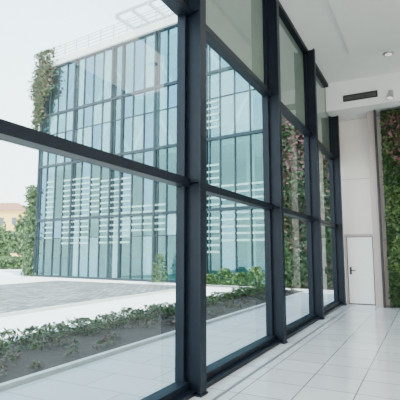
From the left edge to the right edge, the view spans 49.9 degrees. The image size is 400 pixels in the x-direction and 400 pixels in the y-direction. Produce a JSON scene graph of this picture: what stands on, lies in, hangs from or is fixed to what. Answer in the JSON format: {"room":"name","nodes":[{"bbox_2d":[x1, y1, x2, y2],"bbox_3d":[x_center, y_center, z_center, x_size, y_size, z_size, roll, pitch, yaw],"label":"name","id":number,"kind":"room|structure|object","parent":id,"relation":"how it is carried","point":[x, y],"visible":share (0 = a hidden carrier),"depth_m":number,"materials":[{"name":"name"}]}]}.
{"room":"lobby","nodes":[
{"label":"lobby","id":0,"kind":"room"},
{"bbox_2d":[189,303,399,399],"bbox_3d":[2.524,2.199,3.953,5.800,0.202,19.870,-4,-8,28],"label":"floor","id":1,"kind":"structure","parent":0,"point":[353,353],"depth_m":6.16,"materials":[{"name":"tile"}]},
{"bbox_2d":[0,0,195,399],"bbox_3d":[-0.875,-1.387,3.989,0.240,6.930,3.090,-4,-8,28],"label":"frame","id":2,"kind":"object","parent":1,"relation":"on","point":[10,132],"visible":1,"depth_m":4.80,"materials":[{"name":"metal"}]},
{"bbox_2d":[175,0,207,397],"bbox_3d":[-0.101,-1.216,5.373,0.350,6.930,0.180,-4,-8,28],"label":"steel column","id":3,"kind":"structure","parent":1,"relation":"on","point":[195,249],"depth_m":5.18,"materials":[{"name":"black metal"}]},
{"bbox_2d":[206,0,280,387],"bbox_3d":[0.613,-1.041,6.795,0.240,6.930,3.100,-4,-8,28],"label":"frame","id":4,"kind":"object","parent":1,"relation":"on","point":[225,366],"visible":0.58,"depth_m":7.17,"materials":[{"name":"metal"}]},
{"bbox_2d":[206,0,263,82],"bbox_3d":[0.525,-3.318,7.122,0.016,2.130,3.030,-4,-8,28],"label":"blind","id":5,"kind":"object","parent":4,"relation":"attached to","point":[238,23],"visible":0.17,"depth_m":7.44,"materials":[{"name":"fabric"}]},
{"bbox_2d":[262,0,287,343],"bbox_3d":[1.390,-0.870,8.184,0.350,6.930,0.180,-4,-8,28],"label":"steel column","id":6,"kind":"structure","parent":1,"relation":"on","point":[272,6],"depth_m":8.09,"materials":[{"name":"black metal"}]},
{"bbox_2d":[279,1,319,338],"bbox_3d":[2.102,-0.695,9.601,0.240,6.930,3.090,-4,-8,28],"label":"frame","id":7,"kind":"object","parent":1,"relation":"on","point":[293,328],"visible":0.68,"depth_m":10.55,"materials":[{"name":"metal"}]},
{"bbox_2d":[279,17,304,124],"bbox_3d":[2.014,-2.972,9.928,0.016,2.130,3.020,-4,-8,28],"label":"blind","id":8,"kind":"object","parent":7,"relation":"attached to","point":[291,56],"visible":0.5,"depth_m":10.23,"materials":[{"name":"fabric"}]},
{"bbox_2d":[304,48,324,319],"bbox_3d":[2.876,-0.524,10.985,0.350,6.930,0.180,-4,-8,28],"label":"steel column","id":9,"kind":"structure","parent":1,"relation":"on","point":[310,57],"depth_m":10.91,"materials":[{"name":"black metal"}]},
{"bbox_2d":[316,64,342,316],"bbox_3d":[3.591,-0.349,12.406,0.240,6.930,3.100,-4,-8,28],"label":"frame","id":10,"kind":"object","parent":1,"relation":"on","point":[336,304],"visible":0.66,"depth_m":13.45,"materials":[{"name":"metal"}]},
{"bbox_2d":[316,76,329,150],"bbox_3d":[3.502,-2.626,12.734,0.016,2.130,3.030,-4,-8,28],"label":"blind","id":11,"kind":"object","parent":10,"relation":"attached to","point":[322,115],"visible":0.29,"depth_m":13.22,"materials":[{"name":"fabric"}]},
{"bbox_2d":[329,115,346,304],"bbox_3d":[4.367,-0.178,13.795,0.350,6.930,0.180,-4,-8,28],"label":"steel column","id":12,"kind":"structure","parent":1,"relation":"on","point":[334,120],"depth_m":13.68,"materials":[{"name":"black metal"}]},
{"bbox_2d":[379,108,399,307],"bbox_3d":[7.527,0.084,12.198,4.291,6.020,0.764,-4,-8,28],"label":"wall","id":13,"kind":"structure","parent":1,"relation":"on","point":[389,119],"depth_m":12.90,"materials":[{"name":"green plant"}]},
{"bbox_2d":[279,0,399,83],"bbox_3d":[2.523,-4.957,4.779,6.150,0.350,20.170,-4,-8,28],"label":"ceiling","id":14,"kind":"structure","parent":0,"point":[315,21],"depth_m":11.29,"materials":[{"name":"paint"}]},
{"bbox_2d":[325,71,399,119],"bbox_3d":[6.807,-3.342,12.811,5.780,0.890,1.120,-4,-8,28],"label":"ceiling bulkhead","id":15,"kind":"object","parent":14,"relation":"attached to","point":[334,93],"depth_m":13.22,"materials":[{"name":"white paint"}]},
{"bbox_2d":[343,90,377,101],"bbox_3d":[4.894,-3.174,13.151,1.000,0.200,0.030,-4,-8,28],"label":"ceiling vent","id":16,"kind":"object","parent":15,"relation":"in","point":[370,94],"visible":1,"depth_m":13.13,"materials":[{"name":"black metal"}]},
{"bbox_2d":[386,90,393,98],"bbox_3d":[5.580,-3.083,12.626,0.197,0.263,0.292,-4,-8,28],"label":"spotlight","id":17,"kind":"object","parent":15,"relation":"attached to","point":[390,92],"visible":1,"depth_m":12.53,"materials":[{"name":"silver metal"}]},
{"bbox_2d":[329,0,399,57],"bbox_3d":[2.260,-4.913,3.136,4.700,0.140,16.650,-4,-8,28],"label":"ceiling panel","id":18,"kind":"object","parent":14,"relation":"attached to","point":[367,27],"depth_m":9.84,"materials":[{"name":"white paint"}]},
{"bbox_2d":[382,51,393,56],"bbox_3d":[5.071,-3.926,11.572,0.300,0.035,0.300,-4,-8,28],"label":"recessed light","id":19,"kind":"object","parent":14,"relation":"in","point":[388,53],"visible":1,"depth_m":11.53,"materials":[{"name":"silver metal"}]},
{"bbox_2d":[339,115,389,305],"bbox_3d":[7.195,-0.279,12.979,6.000,6.930,0.200,-4,-8,28],"label":"wall","id":20,"kind":"structure","parent":0,"point":[353,133],"depth_m":13.99,"materials":[{"name":"white paint"}]},
{"bbox_2d":[344,234,375,303],"bbox_3d":[5.090,2.186,13.644,0.900,2.200,0.060,-4,-8,28],"label":"door frame","id":21,"kind":"structure","parent":20,"relation":"in","point":[345,235],"depth_m":13.79,"materials":[{"name":"beige"}]},
{"bbox_2d":[347,237,374,303],"bbox_3d":[5.100,2.226,13.636,0.750,2.080,0.033,-4,-8,28],"label":"door","id":22,"kind":"structure","parent":21,"relation":"attached to","point":[360,251],"depth_m":13.62,"materials":[{"name":"white wood"}]},
{"bbox_2d":[346,236,375,304],"bbox_3d":[5.110,2.228,13.654,0.800,2.120,0.010,-4,-8,28],"label":"door gap","id":23,"kind":"structure","parent":20,"relation":"in","point":[370,236],"depth_m":13.59,"materials":[{"name":"grey"}]},
{"bbox_2d":[367,110,385,307],"bbox_3d":[5.486,0.216,13.358,0.270,6.040,0.620,-4,-8,28],"label":"trim","id":24,"kind":"structure","parent":20,"relation":"attached to","point":[371,115],"depth_m":13.15,"materials":[{"name":"beige"}]},
{"label":"outside","id":25,"kind":"structure","parent":0,"visible":0},
{"bbox_2d":[0,267,326,340],"bbox_3d":[-23.263,10.063,68.038,220.000,0.001,220.000,-4,-8,28],"label":"ground","id":26,"kind":"structure","parent":25,"point":[7,276],"depth_m":13.97,"materials":[{"name":"concrete"}]},
{"bbox_2d":[0,221,6,245],"bbox_3d":[-28.942,4.816,57.484,7.929,7.846,7.944,-4,-8,28],"label":"leafy tree","id":27,"kind":"object","parent":26,"relation":"on","point":[2,230],"visible":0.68,"depth_m":58.02,"materials":[{"name":"green plant"}]},
{"bbox_2d":[0,234,13,255],"bbox_3d":[-27.650,6.840,59.686,3.216,4.350,4.630,1,-7,-11],"label":"leafy tree","id":28,"kind":"object","parent":26,"relation":"on","point":[4,250],"visible":0.61,"depth_m":58.64,"materials":[{"name":"green plant"}]},
{"bbox_2d":[0,255,23,269],"bbox_3d":[-22.922,6.555,45.020,11.151,1.650,3.491,0,-7,-1],"label":"hedge","id":29,"kind":"object","parent":26,"relation":"on","point":[12,262],"visible":0.8,"depth_m":43.83,"materials":[{"name":"green plant"}]},
{"bbox_2d":[2,229,29,256],"bbox_3d":[-21.837,5.761,51.903,3.456,4.587,4.065,0,-7,2],"label":"leafy tree","id":30,"kind":"object","parent":26,"relation":"on","point":[12,238],"visible":0.64,"depth_m":50.93,"materials":[{"name":"green plant"}]},
{"bbox_2d":[0,203,32,255],"bbox_3d":[-45.319,7.240,99.361,16.339,13.250,14.998,-4,-8,28],"label":"house","id":31,"kind":"structure","parent":26,"relation":"on","point":[9,212],"depth_m":95.35,"materials":[{"name":"paint"}]},
{"bbox_2d":[14,213,26,230],"bbox_3d":[-25.527,5.386,63.610,3.647,8.201,5.405,0,-7,-2],"label":"leafy tree","id":32,"kind":"object","parent":26,"relation":"on","point":[20,220],"visible":0.12,"depth_m":62.18,"materials":[{"name":"green plant"}]},
{"bbox_2d":[0,281,175,312],"bbox_3d":[-11.043,2.959,10.618,9.540,0.035,29.000,-4,-8,28],"label":"cobblestone paving","id":33,"kind":"object","parent":26,"relation":"on","point":[32,295],"visible":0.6,"depth_m":17.78,"materials":[{"name":"grey stone"}]},
{"bbox_2d":[0,289,175,316],"bbox_3d":[-6.747,2.663,8.376,0.150,0.075,29.000,-4,-8,28],"label":"kerb","id":34,"kind":"object","parent":26,"relation":"on","point":[170,290],"depth_m":13.58,"materials":[{"name":"concrete"}]},
{"bbox_2d":[33,24,263,286],"bbox_3d":[-4.101,-2.783,26.623,18.306,15.320,0.280,-5,-8,32],"label":"frame","id":35,"kind":"structure","parent":26,"relation":"on","point":[156,88],"depth_m":26.89,"materials":[{"name":"grey metal"}]},
{"bbox_2d":[37,37,176,238],"bbox_3d":[-4.189,-2.755,26.679,17.929,15.200,1.583,-4,-8,28],"label":"glass","id":36,"kind":"object","parent":35,"relation":"in","point":[139,44],"depth_m":28.41,"materials":[{"name":"glass"}]},
{"bbox_2d":[45,100,264,252],"bbox_3d":[-3.833,-0.978,26.179,16.956,8.350,0.020,-5,-8,32],"label":"louvers","id":37,"kind":"object","parent":35,"relation":"attached to","point":[211,108],"visible":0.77,"depth_m":25.95,"materials":[{"name":"white metal"}]},
{"bbox_2d":[38,28,264,283],"bbox_3d":[2.174,-2.199,30.988,23.995,15.250,13.797,-5,-8,32],"label":"glass facade","id":38,"kind":"structure","parent":26,"relation":"on","point":[243,143],"depth_m":29.49,"materials":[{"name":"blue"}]},
{"bbox_2d":[19,45,60,276],"bbox_3d":[-11.677,-2.802,31.262,4.189,16.740,1.193,-6,-9,39],"label":"ivy","id":39,"kind":"object","parent":38,"relation":"attached to","point":[40,87],"visible":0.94,"depth_m":31.36,"materials":[{"name":"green plant"}]},
{"bbox_2d":[48,15,176,67],"bbox_3d":[1.989,-10.043,31.805,24.145,0.480,14.247,-5,-8,32],"label":"parapet","id":40,"kind":"object","parent":38,"relation":"on","point":[172,20],"visible":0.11,"depth_m":28.12,"materials":[{"name":"concrete"}]},
{"bbox_2d":[43,5,172,58],"bbox_3d":[-1.710,-11.508,26.053,24.055,1.020,0.060,-5,-8,32],"label":"roof railing","id":41,"kind":"object","parent":40,"relation":"on","point":[156,11],"visible":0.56,"depth_m":28.60,"materials":[{"name":"white metal"}]},
{"bbox_2d":[115,0,175,29],"bbox_3d":[1.962,-12.170,28.162,15.997,2.850,4.799,-5,-8,32],"label":"pergola","id":42,"kind":"object","parent":40,"relation":"on","point":[149,2],"visible":0.11,"depth_m":30.28,"materials":[{"name":"white metal"}]},
{"bbox_2d":[59,46,251,162],"bbox_3d":[-3.792,-6.335,28.299,16.372,6.998,0.200,-5,-8,32],"label":"truss bracing","id":43,"kind":"object","parent":38,"relation":"attached to","point":[152,52],"visible":0.17,"depth_m":28.07,"materials":[{"name":"white metal"}]},
{"bbox_2d":[0,283,307,391],"bbox_3d":[-3.003,2.209,6.161,2.204,0.422,28.500,-4,-8,28],"label":"planting bed","id":44,"kind":"object","parent":26,"relation":"on","point":[31,356],"visible":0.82,"depth_m":7.91,"materials":[{"name":"soil"}]},
{"bbox_2d":[0,290,333,399],"bbox_3d":[-1.419,2.237,4.804,1.830,0.045,31.600,-4,-8,28],"label":"paving","id":45,"kind":"object","parent":26,"relation":"on","point":[137,373],"visible":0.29,"depth_m":6.15,"materials":[{"name":"white tile"}]},
{"bbox_2d":[151,253,264,285],"bbox_3d":[0.254,3.542,22.017,6.778,1.652,1.107,-5,-8,33],"label":"shrub","id":46,"kind":"object","parent":26,"relation":"on","point":[209,279],"visible":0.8,"depth_m":21.19,"materials":[{"name":"green plant"}]},
{"bbox_2d":[281,115,333,289],"bbox_3d":[5.174,-1.936,20.581,4.075,12.182,1.074,-5,-8,32],"label":"wall","id":47,"kind":"structure","parent":26,"relation":"on","point":[294,198],"depth_m":20.33,"materials":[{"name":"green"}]}
]}

